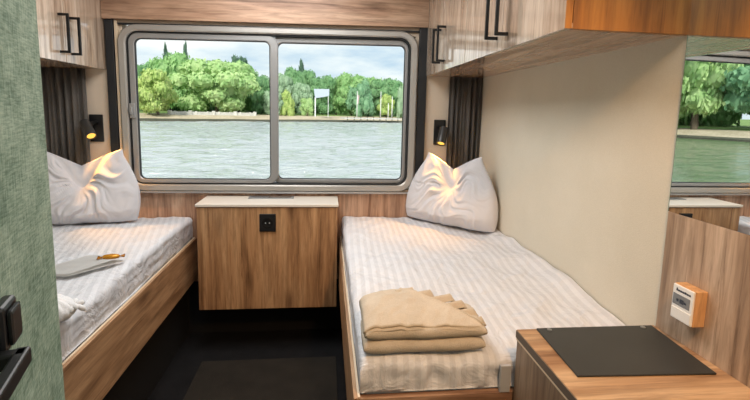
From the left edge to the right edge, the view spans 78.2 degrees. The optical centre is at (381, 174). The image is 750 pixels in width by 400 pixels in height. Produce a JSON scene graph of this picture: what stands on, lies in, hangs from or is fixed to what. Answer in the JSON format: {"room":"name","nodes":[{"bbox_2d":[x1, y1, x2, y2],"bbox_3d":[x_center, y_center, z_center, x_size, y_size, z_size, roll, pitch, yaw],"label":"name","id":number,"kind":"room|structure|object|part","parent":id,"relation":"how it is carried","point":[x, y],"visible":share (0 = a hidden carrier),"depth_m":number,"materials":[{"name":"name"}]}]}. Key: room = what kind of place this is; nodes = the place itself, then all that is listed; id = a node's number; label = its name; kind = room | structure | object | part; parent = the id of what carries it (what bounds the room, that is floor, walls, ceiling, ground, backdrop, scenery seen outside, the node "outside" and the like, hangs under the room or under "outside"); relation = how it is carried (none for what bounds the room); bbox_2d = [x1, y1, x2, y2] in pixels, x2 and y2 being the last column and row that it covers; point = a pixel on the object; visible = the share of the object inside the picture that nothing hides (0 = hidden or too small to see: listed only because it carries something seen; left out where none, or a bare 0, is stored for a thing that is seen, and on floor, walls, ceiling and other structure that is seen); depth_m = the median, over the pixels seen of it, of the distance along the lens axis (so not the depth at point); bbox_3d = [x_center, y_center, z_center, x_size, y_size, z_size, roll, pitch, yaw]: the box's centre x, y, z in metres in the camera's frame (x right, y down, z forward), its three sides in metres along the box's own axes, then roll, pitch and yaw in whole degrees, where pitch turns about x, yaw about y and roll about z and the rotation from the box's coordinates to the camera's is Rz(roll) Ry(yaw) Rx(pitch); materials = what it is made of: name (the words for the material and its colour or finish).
{"room":"boat cabin","nodes":[
{"label":"boat cabin","id":0,"kind":"room"},
{"bbox_2d":[147,328,346,399],"bbox_3d":[-0.422,1.143,1.016,2.488,0.060,3.483,1,8,-7],"label":"floor","id":1,"kind":"structure","parent":0,"point":[176,380],"depth_m":2.41,"materials":[{"name":"black carpet"}]},
{"bbox_2d":[0,0,64,399],"bbox_3d":[-0.252,0.230,0.220,0.067,1.948,0.780,-2,9,-24],"label":"door","id":2,"kind":"structure","parent":1,"relation":"on","point":[31,367],"depth_m":0.46,"materials":[{"name":"green fabric"}]},
{"bbox_3d":[-0.276,0.155,0.318,0.027,0.014,0.126,-2,9,-24],"label":"handle","id":3,"kind":"part","parent":2,"relation":"part of","materials":[{"name":"black metal"}]},
{"bbox_2d":[62,237,197,399],"bbox_3d":[-1.272,0.691,1.630,0.735,0.625,1.756,1,8,-7],"label":"bed","id":4,"kind":"object","parent":1,"relation":"on","point":[128,354],"visible":0.48,"depth_m":1.79,"materials":[{"name":"brown wood"}]},
{"bbox_2d":[52,216,192,360],"bbox_3d":[-1.272,0.387,1.594,0.717,0.130,1.735,1,8,-7],"label":"sheet","id":5,"kind":"object","parent":4,"relation":"on","point":[147,244],"visible":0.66,"depth_m":1.85,"materials":[{"name":"white fabric"}]},
{"bbox_2d":[57,294,85,322],"bbox_3d":[-0.902,0.366,1.251,0.174,0.080,0.127,1,8,-7],"label":"cloth bundle","id":6,"kind":"object","parent":5,"relation":"on","point":[67,306],"visible":0.34,"depth_m":1.25,"materials":[{"name":"white fabric"}]},
{"bbox_2d":[55,255,123,275],"bbox_3d":[-1.077,0.320,1.606,0.131,0.020,0.305,5,9,26],"label":"leaflet","id":7,"kind":"object","parent":5,"relation":"on","point":[89,262],"visible":0.81,"depth_m":1.62,"materials":[{"name":"white paper"}]},
{"bbox_2d":[96,254,124,259],"bbox_3d":[-0.992,0.299,1.690,0.088,0.019,0.038,-2,9,-24],"label":"wrapped candy","id":8,"kind":"object","parent":7,"relation":"on","point":[107,256],"visible":1,"depth_m":1.68,"materials":[{"name":"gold metal"}]},
{"bbox_2d":[47,149,140,224],"bbox_3d":[-1.468,0.056,2.253,0.506,0.360,0.207,1,8,-7],"label":"pillow","id":9,"kind":"object","parent":5,"relation":"on","point":[105,189],"visible":0.77,"depth_m":2.25,"materials":[{"name":"white fabric"}]},
{"bbox_3d":[-1.267,0.442,1.607,0.691,0.125,1.734,1,8,-7],"label":"mattress","id":10,"kind":"part","parent":4,"relation":"part of","materials":[{"name":"brown"}]},
{"bbox_2d":[183,356,337,399],"bbox_3d":[-0.484,1.017,1.670,0.660,0.008,1.320,1,8,-7],"label":"floor mat","id":11,"kind":"object","parent":1,"relation":"on","point":[308,378],"visible":1,"depth_m":2.14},
{"bbox_2d":[338,236,513,399],"bbox_3d":[0.226,0.686,1.947,0.783,0.625,1.484,1,8,-7],"label":"bed","id":12,"kind":"object","parent":1,"relation":"on","point":[351,378],"visible":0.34,"depth_m":1.19,"materials":[{"name":"brown wood"}]},
{"bbox_3d":[-0.152,0.558,1.884,0.016,0.220,1.484,1,8,-7],"label":"rail","id":13,"kind":"part","parent":12,"relation":"part of","materials":[{"name":"brown wood"}]},
{"bbox_3d":[0.231,0.437,1.924,0.739,0.125,1.462,1,8,-7],"label":"mattress","id":14,"kind":"part","parent":12,"relation":"part of","materials":[{"name":"brown"}]},
{"bbox_2d":[341,216,625,392],"bbox_3d":[0.240,0.379,1.902,0.766,0.140,1.484,1,8,-7],"label":"sheet","id":15,"kind":"object","parent":12,"relation":"on","point":[512,288],"visible":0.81,"depth_m":1.60,"materials":[{"name":"white fabric"}]},
{"bbox_2d":[361,303,487,353],"bbox_3d":[0.106,0.411,1.241,0.323,0.068,0.160,1,8,-7],"label":"bath towel","id":16,"kind":"object","parent":15,"relation":"on","point":[429,339],"visible":0.56,"depth_m":1.17,"materials":[{"name":"beige fabric"}]},
{"bbox_2d":[359,287,485,338],"bbox_3d":[0.108,0.365,1.266,0.334,0.067,0.197,1,8,-7],"label":"folded blanket","id":17,"kind":"object","parent":16,"relation":"on","point":[403,309],"visible":1,"depth_m":1.22,"materials":[{"name":"beige fabric"}]},
{"bbox_2d":[406,152,497,231],"bbox_3d":[0.356,0.076,2.423,0.550,0.367,0.210,8,10,39],"label":"pillow","id":18,"kind":"object","parent":15,"relation":"on","point":[464,196],"visible":1,"depth_m":2.35,"materials":[{"name":"white fabric"}]},
{"bbox_2d":[498,364,510,391],"bbox_3d":[0.315,0.521,1.183,0.028,0.073,0.010,1,8,-7],"label":"block","id":19,"kind":"object","parent":12,"relation":"on","point":[505,369],"visible":1,"depth_m":1.18,"materials":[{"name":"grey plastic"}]},
{"bbox_2d":[513,325,749,399],"bbox_3d":[0.569,0.810,0.764,0.374,0.718,0.946,1,8,-7],"label":"base cabinet","id":20,"kind":"object","parent":1,"relation":"on","point":[541,373],"visible":0.68,"depth_m":0.95,"materials":[{"name":"brown wood"}]},
{"bbox_3d":[0.396,0.811,0.743,0.018,0.672,0.944,1,8,-7],"label":"panel","id":21,"kind":"part","parent":20,"relation":"part of","materials":[{"name":"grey wood"}]},
{"bbox_2d":[537,325,716,376],"bbox_3d":[0.550,0.402,1.066,0.320,0.006,0.225,1,8,-7],"label":"cover","id":22,"kind":"object","parent":20,"relation":"on","point":[641,350],"visible":1,"depth_m":1.05,"materials":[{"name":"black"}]},
{"bbox_2d":[85,20,449,191],"bbox_3d":[-0.595,-0.110,2.540,2.408,2.000,0.060,1,8,-7],"label":"wall","id":23,"kind":"structure","parent":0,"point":[437,88],"depth_m":2.43,"materials":[{"name":"beige paint"}]},
{"bbox_2d":[79,114,103,141],"bbox_3d":[-1.460,-0.233,2.313,0.095,0.140,0.147,1,8,-7],"label":"reading lamp","id":24,"kind":"object","parent":23,"relation":"attached to","point":[93,129],"visible":1,"depth_m":2.37,"materials":[{"name":"black plastic"}]},
{"bbox_3d":[-1.466,-0.253,2.332,0.025,0.044,0.089,1,8,-7],"label":"arm","id":25,"kind":"part","parent":24,"relation":"part of","materials":[{"name":"black metal"}]},
{"bbox_3d":[-1.472,-0.242,2.381,0.066,0.140,0.008,1,8,-7],"label":"plate","id":26,"kind":"part","parent":24,"relation":"part of","materials":[{"name":"black plastic"}]},
{"bbox_2d":[100,0,428,27],"bbox_3d":[-0.568,-0.933,2.379,1.650,0.325,0.037,1,8,-7],"label":"wall panel","id":27,"kind":"structure","parent":23,"relation":"attached to","point":[356,13],"depth_m":2.38,"materials":[{"name":"brown wood"}]},
{"bbox_2d":[187,279,341,332],"bbox_3d":[-0.613,0.737,2.619,2.288,0.300,0.013,1,8,-7],"label":"wall","id":28,"kind":"structure","parent":23,"relation":"attached to","point":[264,319],"depth_m":2.61,"materials":[{"name":"black"}]},
{"bbox_2d":[104,19,427,193],"bbox_3d":[-0.581,-0.363,2.489,1.651,0.925,0.108,1,8,-7],"label":"window","id":29,"kind":"structure","parent":23,"relation":"attached to","point":[128,37],"depth_m":2.45,"materials":[{"name":"beige metal"}]},
{"bbox_3d":[-0.926,-0.345,2.437,0.746,0.783,0.026,1,8,-7],"label":"sash","id":30,"kind":"part","parent":29,"relation":"part of","materials":[{"name":"grey metal"}]},
{"bbox_3d":[-0.584,0.095,2.511,1.508,0.009,0.026,1,8,-7],"label":"sill","id":31,"kind":"part","parent":29,"relation":"part of","materials":[{"name":"grey metal"}]},
{"bbox_3d":[-0.232,-0.349,2.550,0.747,0.795,0.026,1,8,-7],"label":"sash","id":32,"kind":"part","parent":29,"relation":"part of","materials":[{"name":"grey metal"}]},
{"bbox_2d":[138,193,412,280],"bbox_3d":[-0.602,0.343,2.564,2.288,0.495,0.015,1,8,-7],"label":"wall panel","id":33,"kind":"object","parent":23,"relation":"attached to","point":[153,205],"visible":0.01,"depth_m":2.54,"materials":[{"name":"brown wood"}]},
{"bbox_2d":[195,196,338,309],"bbox_3d":[-0.585,0.396,2.439,0.697,0.550,0.246,1,8,-7],"label":"cabinet","id":34,"kind":"object","parent":33,"relation":"attached to","point":[255,252],"visible":1,"depth_m":2.33,"materials":[{"name":"brown wood"}]},
{"bbox_2d":[259,214,275,231],"bbox_3d":[-0.570,0.238,2.301,0.080,0.090,0.011,1,8,-7],"label":"socket","id":35,"kind":"object","parent":34,"relation":"attached to","point":[267,222],"depth_m":2.30,"materials":[{"name":"black plastic"}]},
{"bbox_2d":[248,196,293,198],"bbox_3d":[-0.589,0.119,2.464,0.233,0.005,0.072,1,8,-7],"label":"vent","id":36,"kind":"object","parent":34,"relation":"attached to","point":[249,197],"depth_m":2.44,"materials":[{"name":"grey"}]},
{"bbox_2d":[433,120,447,145],"bbox_3d":[0.327,-0.230,2.528,0.075,0.140,0.148,1,8,-7],"label":"reading lamp","id":37,"kind":"object","parent":23,"relation":"attached to","point":[440,131],"visible":1,"depth_m":2.53,"materials":[{"name":"black plastic"}]},
{"bbox_2d":[479,36,686,325],"bbox_3d":[0.765,0.127,1.057,0.060,2.000,3.363,1,8,-7],"label":"wall","id":38,"kind":"structure","parent":0,"point":[577,154],"depth_m":1.48,"materials":[{"name":"beige paint"}]},
{"bbox_2d":[426,0,536,77],"bbox_3d":[0.428,-0.758,2.168,0.358,0.535,0.730,1,8,-7],"label":"upper cabinet","id":39,"kind":"object","parent":38,"relation":"attached to","point":[446,45],"visible":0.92,"depth_m":2.11,"materials":[{"name":"brown wood"}]},
{"bbox_3d":[0.278,-0.784,2.332,0.018,0.535,0.362,1,8,-7],"label":"door","id":40,"kind":"part","parent":39,"relation":"part of","materials":[{"name":"brown wood"}]},
{"bbox_3d":[0.261,-0.617,2.213,0.041,0.162,0.010,1,8,-7],"label":"handle","id":41,"kind":"part","parent":39,"relation":"part of","materials":[{"name":"black metal"}]},
{"bbox_3d":[0.272,-0.605,2.126,0.041,0.162,0.010,1,8,-7],"label":"handle","id":42,"kind":"part","parent":39,"relation":"part of","materials":[{"name":"black metal"}]},
{"bbox_3d":[0.321,-0.734,1.973,0.018,0.535,0.362,1,8,-7],"label":"door","id":43,"kind":"part","parent":39,"relation":"part of","materials":[{"name":"brown wood"}]},
{"bbox_2d":[446,77,482,168],"bbox_3d":[0.455,-0.165,2.590,0.192,0.749,0.046,1,8,-7],"label":"curtain","id":44,"kind":"object","parent":39,"relation":"hanging from","point":[465,93],"visible":0.64,"depth_m":2.56,"materials":[{"name":"brown fabric"}]},
{"bbox_3d":[0.450,-0.500,2.207,0.299,0.013,0.730,1,8,-7],"label":"underside panel","id":45,"kind":"part","parent":39,"relation":"part of","materials":[{"name":"brown wood"}]},
{"bbox_2d":[465,0,691,65],"bbox_3d":[0.517,-0.653,1.424,0.358,0.535,0.780,1,8,-7],"label":"upper cabinet","id":46,"kind":"object","parent":38,"relation":"attached to","point":[513,32],"visible":1,"depth_m":1.21,"materials":[{"name":"brown wood"}]},
{"bbox_3d":[0.366,-0.681,1.600,0.018,0.535,0.386,1,8,-7],"label":"door","id":47,"kind":"part","parent":46,"relation":"part of","materials":[{"name":"brown wood"}]},
{"bbox_3d":[0.351,-0.513,1.469,0.041,0.162,0.010,1,8,-7],"label":"handle","id":48,"kind":"part","parent":46,"relation":"part of","materials":[{"name":"black metal"}]},
{"bbox_3d":[0.361,-0.501,1.382,0.041,0.162,0.010,1,8,-7],"label":"handle","id":49,"kind":"part","parent":46,"relation":"part of","materials":[{"name":"black metal"}]},
{"bbox_3d":[0.412,-0.628,1.216,0.018,0.535,0.388,1,8,-7],"label":"door","id":50,"kind":"part","parent":46,"relation":"part of","materials":[{"name":"brown wood"}]},
{"bbox_3d":[0.540,-0.396,1.463,0.299,0.013,0.779,1,8,-7],"label":"underside panel","id":51,"kind":"part","parent":46,"relation":"part of","materials":[{"name":"brown wood"}]},
{"bbox_3d":[0.592,-0.601,1.052,0.298,0.535,0.017,1,8,-7],"label":"panel","id":52,"kind":"part","parent":46,"relation":"part of","materials":[{"name":"brown wood"}]},
{"bbox_2d":[656,212,749,387],"bbox_3d":[0.813,0.720,0.346,0.006,1.021,1.790,1,8,-7],"label":"wall panel","id":53,"kind":"object","parent":38,"relation":"attached to","point":[714,259],"visible":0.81,"depth_m":1.02,"materials":[{"name":"brown wood"}]},
{"bbox_2d":[670,282,707,327],"bbox_3d":[0.708,0.299,1.067,0.036,0.084,0.064,1,8,-7],"label":"wall control","id":54,"kind":"object","parent":53,"relation":"attached to","point":[689,302],"visible":1,"depth_m":1.05,"materials":[{"name":"white plastic"}]},
{"bbox_3d":[0.695,0.299,1.066,0.005,0.082,0.062,1,8,-7],"label":"plate","id":55,"kind":"part","parent":54,"relation":"part of","materials":[{"name":"white plastic"}]},
{"bbox_2d":[668,0,749,234],"bbox_3d":[0.826,-0.255,0.313,0.006,0.918,1.591,1,8,-7],"label":"wall mirror","id":56,"kind":"object","parent":38,"relation":"attached to","point":[710,181],"visible":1,"depth_m":1.02,"materials":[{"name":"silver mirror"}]},
{"bbox_3d":[-1.566,0.107,0.774,0.060,2.000,3.363,1,8,-7],"label":"wall","id":57,"kind":"structure","parent":0,"visible":0},
{"bbox_2d":[36,0,106,69],"bbox_3d":[-1.488,-0.763,1.934,0.359,0.558,0.736,1,8,-7],"label":"upper cabinet","id":58,"kind":"object","parent":57,"relation":"attached to","point":[71,33],"visible":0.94,"depth_m":2.02,"materials":[{"name":"brown wood"}]},
{"bbox_3d":[-1.337,-0.737,1.769,0.018,0.558,0.365,1,8,-7],"label":"door","id":59,"kind":"part","parent":58,"relation":"part of","materials":[{"name":"brown wood"}]},
{"bbox_3d":[-1.329,-0.594,1.932,0.041,0.162,0.010,1,8,-7],"label":"handle","id":60,"kind":"part","parent":58,"relation":"part of","materials":[{"name":"black metal"}]},
{"bbox_2d":[41,67,90,165],"bbox_3d":[-1.601,-0.172,2.341,0.226,0.726,0.045,1,8,-7],"label":"curtain","id":61,"kind":"object","parent":58,"relation":"hanging from","point":[63,89],"visible":0.52,"depth_m":2.32,"materials":[{"name":"brown fabric"}]},
{"bbox_3d":[-1.524,-0.494,1.968,0.300,0.013,0.736,1,8,-7],"label":"underside panel","id":62,"kind":"part","parent":58,"relation":"part of","materials":[{"name":"brown wood"}]},
{"bbox_3d":[-1.339,-0.606,2.019,0.041,0.162,0.010,1,8,-7],"label":"handle","id":63,"kind":"part","parent":58,"relation":"part of","materials":[{"name":"black metal"}]},
{"bbox_3d":[-1.381,-0.787,2.131,0.018,0.558,0.365,1,8,-7],"label":"door","id":64,"kind":"part","parent":58,"relation":"part of","materials":[{"name":"brown wood"}]},
{"label":"outside","id":65,"kind":"structure","parent":0,"visible":0},
{"bbox_2d":[140,121,408,187],"bbox_3d":[-98.172,-16.436,119.525,558.900,0.319,257.200,1,8,-7],"label":"river water","id":66,"kind":"structure","parent":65,"point":[169,149],"depth_m":27.17,"materials":[{"name":"grey liquid"}]},
{"bbox_2d":[340,117,400,122],"bbox_3d":[-2.246,-12.286,103.256,14.270,1.350,8.976,1,8,-7],"label":"jetty","id":67,"kind":"object","parent":66,"relation":"on","point":[347,118],"visible":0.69,"depth_m":102.30,"materials":[{"name":"wood"}]},
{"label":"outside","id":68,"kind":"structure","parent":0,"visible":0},
{"bbox_2d":[140,118,401,122],"bbox_3d":[-10.271,-9.345,84.526,240.351,0.965,111.838,1,8,-7],"label":"bank edge","id":69,"kind":"structure","parent":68,"point":[141,119],"depth_m":87.34,"materials":[{"name":"beige stone"}]},
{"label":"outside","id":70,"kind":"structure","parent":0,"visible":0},
{"bbox_2d":[139,113,401,120],"bbox_3d":[-11.637,-10.777,88.691,241.132,0.813,117.200,1,8,-7],"label":"bank","id":71,"kind":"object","parent":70,"point":[142,115],"visible":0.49,"depth_m":88.99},
{"bbox_2d":[138,68,178,114],"bbox_3d":[-38.781,-14.006,77.938,7.285,8.444,8.958,1,8,-7],"label":"tree","id":72,"kind":"object","parent":71,"relation":"on","point":[155,91],"visible":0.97,"depth_m":75.56,"materials":[{"name":"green plant"}]},
{"bbox_2d":[167,110,256,115],"bbox_3d":[-31.451,-11.543,86.938,13.900,1.020,9.800,1,8,-7],"label":"balustrade","id":73,"kind":"object","parent":71,"relation":"on","point":[170,112],"visible":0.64,"depth_m":86.08,"materials":[{"name":"stone"}]},
{"bbox_2d":[262,91,283,114],"bbox_3d":[-23.130,-15.173,98.237,4.568,5.695,3.968,1,8,-7],"label":"bush","id":74,"kind":"object","parent":71,"relation":"on","point":[266,97],"visible":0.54,"depth_m":97.52,"materials":[{"name":"green plant"}]},
{"bbox_2d":[279,89,294,115],"bbox_3d":[-20.946,-15.261,100.069,4.247,6.758,4.240,1,8,-7],"label":"bush","id":75,"kind":"object","parent":71,"relation":"on","point":[287,107],"visible":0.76,"depth_m":98.98,"materials":[{"name":"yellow plant"}]},
{"bbox_2d":[299,97,313,115],"bbox_3d":[-16.901,-15.186,103.234,3.272,4.535,2.876,1,8,-7],"label":"bush","id":76,"kind":"object","parent":71,"relation":"on","point":[306,107],"visible":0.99,"depth_m":102.65,"materials":[{"name":"green plant"}]},
{"bbox_2d":[314,89,328,116],"bbox_3d":[-12.431,-14.837,95.016,3.150,5.720,0.300,1,8,-7],"label":"sign","id":77,"kind":"object","parent":71,"relation":"on","point":[318,93],"visible":1,"depth_m":94.63,"materials":[{"name":"white metal"}]},
{"bbox_3d":[-12.383,-16.719,94.758,3.150,1.920,0.300,1,8,-7],"label":"panel","id":78,"kind":"part","parent":77,"relation":"part of","materials":[{"name":"white metal"}]},
{"bbox_2d":[356,91,358,117],"bbox_3d":[-5.454,-15.960,104.899,0.598,6.020,0.240,1,8,-7],"label":"mast","id":79,"kind":"object","parent":71,"relation":"on","point":[357,91],"visible":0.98,"depth_m":104.72,"materials":[{"name":"white metal"}]},
{"bbox_2d":[345,77,374,116],"bbox_3d":[-5.229,-18.734,113.727,7.638,10.588,8.171,1,8,-7],"label":"willow","id":80,"kind":"object","parent":71,"relation":"on","point":[366,105],"visible":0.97,"depth_m":111.83,"materials":[{"name":"green plant"}]},
{"bbox_2d":[376,93,394,116],"bbox_3d":[0.986,-17.518,116.819,5.056,6.255,5.767,1,8,-7],"label":"tree","id":81,"kind":"object","parent":71,"relation":"on","point":[385,99],"visible":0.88,"depth_m":114.99,"materials":[{"name":"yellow plant"}]},
{"bbox_2d":[396,85,402,117],"bbox_3d":[5.435,-18.628,116.034,3.673,10.470,3.537,1,8,-7],"label":"willow","id":82,"kind":"object","parent":71,"relation":"on","point":[399,105],"visible":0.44,"depth_m":114.93,"materials":[{"name":"green plant"}]},
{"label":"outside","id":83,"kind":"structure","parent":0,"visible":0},
{"bbox_2d":[139,109,401,116],"bbox_3d":[-44.835,-21.488,151.133,288.262,1.912,236.218,1,8,-7],"label":"grass bank","id":84,"kind":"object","parent":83,"point":[140,111],"visible":0.1,"depth_m":113.76,"materials":[{"name":"green plant"}]},
{"bbox_2d":[137,61,179,109],"bbox_3d":[-54.495,-20.670,110.123,15.605,12.141,13.883,1,8,-7],"label":"tree","id":85,"kind":"object","parent":84,"relation":"on","point":[140,67],"visible":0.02,"depth_m":105.94,"materials":[{"name":"green plant"}]},
{"bbox_2d":[163,41,167,57],"bbox_3d":[-51.987,-23.824,111.430,2.021,16.519,1.904,1,8,-7],"label":"poplar","id":86,"kind":"object","parent":84,"relation":"on","point":[165,44],"visible":0.14,"depth_m":110.42,"materials":[{"name":"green plant"}]},
{"bbox_2d":[148,51,197,110],"bbox_3d":[-45.255,-19.675,100.542,15.300,13.552,17.316,1,8,-7],"label":"tree","id":87,"kind":"object","parent":84,"relation":"on","point":[169,64],"visible":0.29,"depth_m":94.39,"materials":[{"name":"green plant"}]},
{"bbox_2d":[183,42,187,55],"bbox_3d":[-47.391,-24.025,111.957,1.962,17.062,1.962,1,8,-7],"label":"poplar","id":88,"kind":"object","parent":84,"relation":"on","point":[185,45],"visible":0.13,"depth_m":110.77,"materials":[{"name":"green plant"}]},
{"bbox_2d":[201,95,219,110],"bbox_3d":[-42.790,-21.508,117.131,13.265,12.505,15.200,1,8,-7],"label":"tree","id":89,"kind":"object","parent":84,"relation":"on","point":[212,108],"visible":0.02,"depth_m":114.29,"materials":[{"name":"green plant"}]},
{"bbox_2d":[167,58,260,111],"bbox_3d":[-32.604,-17.292,91.223,17.416,11.803,15.600,1,8,-7],"label":"tree","id":90,"kind":"object","parent":84,"relation":"on","point":[227,85],"visible":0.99,"depth_m":87.37,"materials":[{"name":"green plant"}]},
{"bbox_2d":[231,54,247,63],"bbox_3d":[-33.113,-21.982,107.627,5.245,12.510,5.649,1,8,-7],"label":"tree","id":91,"kind":"object","parent":84,"relation":"on","point":[233,58],"visible":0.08,"depth_m":106.87,"materials":[{"name":"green plant"}]},
{"bbox_2d":[225,59,258,112],"bbox_3d":[-32.624,-19.481,104.039,11.121,12.541,10.694,1,8,-7],"label":"tree","id":92,"kind":"object","parent":84,"relation":"on","point":[248,102],"visible":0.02,"depth_m":104.42,"materials":[{"name":"green plant"}]},
{"bbox_2d":[247,75,269,113],"bbox_3d":[-26.502,-17.238,100.341,6.351,9.274,6.615,1,8,-7],"label":"tree","id":93,"kind":"object","parent":84,"relation":"on","point":[256,98],"visible":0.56,"depth_m":98.33,"materials":[{"name":"green plant"}]},
{"bbox_2d":[279,73,293,113],"bbox_3d":[-23.281,-19.040,109.192,6.561,10.539,6.910,1,8,-7],"label":"tree","id":94,"kind":"object","parent":84,"relation":"on","point":[285,82],"visible":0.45,"depth_m":107.02,"materials":[{"name":"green plant"}]},
{"bbox_2d":[284,66,315,110],"bbox_3d":[-20.951,-21.586,118.865,9.174,12.718,7.424,1,8,-7],"label":"tree","id":95,"kind":"object","parent":84,"relation":"on","point":[304,77],"visible":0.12,"depth_m":117.59,"materials":[{"name":"green plant"}]},
{"bbox_2d":[299,58,303,71],"bbox_3d":[-21.879,-24.694,125.067,2.787,13.802,3.242,1,8,-7],"label":"conifer","id":96,"kind":"object","parent":84,"relation":"on","point":[301,67],"visible":0.21,"depth_m":123.91,"materials":[{"name":"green plant"}]},
{"bbox_2d":[292,82,312,114],"bbox_3d":[-18.649,-17.547,107.175,5.340,8.115,5.984,1,8,-7],"label":"tree","id":97,"kind":"object","parent":84,"relation":"on","point":[301,90],"visible":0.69,"depth_m":105.69,"materials":[{"name":"green plant"}]},
{"bbox_2d":[309,75,335,114],"bbox_3d":[-14.910,-19.987,116.248,8.356,10.749,8.739,1,8,-7],"label":"tree","id":98,"kind":"object","parent":84,"relation":"on","point":[326,82],"visible":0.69,"depth_m":114.47,"materials":[{"name":"green plant"}]},
{"bbox_2d":[330,84,341,114],"bbox_3d":[-11.565,-19.932,118.970,6.836,10.008,6.302,1,8,-7],"label":"tree","id":99,"kind":"object","parent":84,"relation":"on","point":[336,88],"visible":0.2,"depth_m":116.97,"materials":[{"name":"green plant"}]},
{"bbox_2d":[334,72,364,115],"bbox_3d":[-7.745,-20.360,117.482,8.957,11.382,8.940,1,8,-7],"label":"tree","id":100,"kind":"object","parent":84,"relation":"on","point":[343,81],"visible":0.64,"depth_m":114.68,"materials":[{"name":"green plant"}]},
{"bbox_2d":[362,76,383,115],"bbox_3d":[-2.896,-21.412,126.862,9.608,11.593,8.829,1,8,-7],"label":"tree","id":101,"kind":"object","parent":84,"relation":"on","point":[373,77],"visible":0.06,"depth_m":126.54,"materials":[{"name":"green plant"}]},
{"bbox_2d":[370,78,401,115],"bbox_3d":[0.389,-20.796,123.978,10.083,11.066,9.743,1,8,-7],"label":"tree","id":102,"kind":"object","parent":84,"relation":"on","point":[379,88],"visible":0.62,"depth_m":121.84,"materials":[{"name":"green plant"}]}
]}

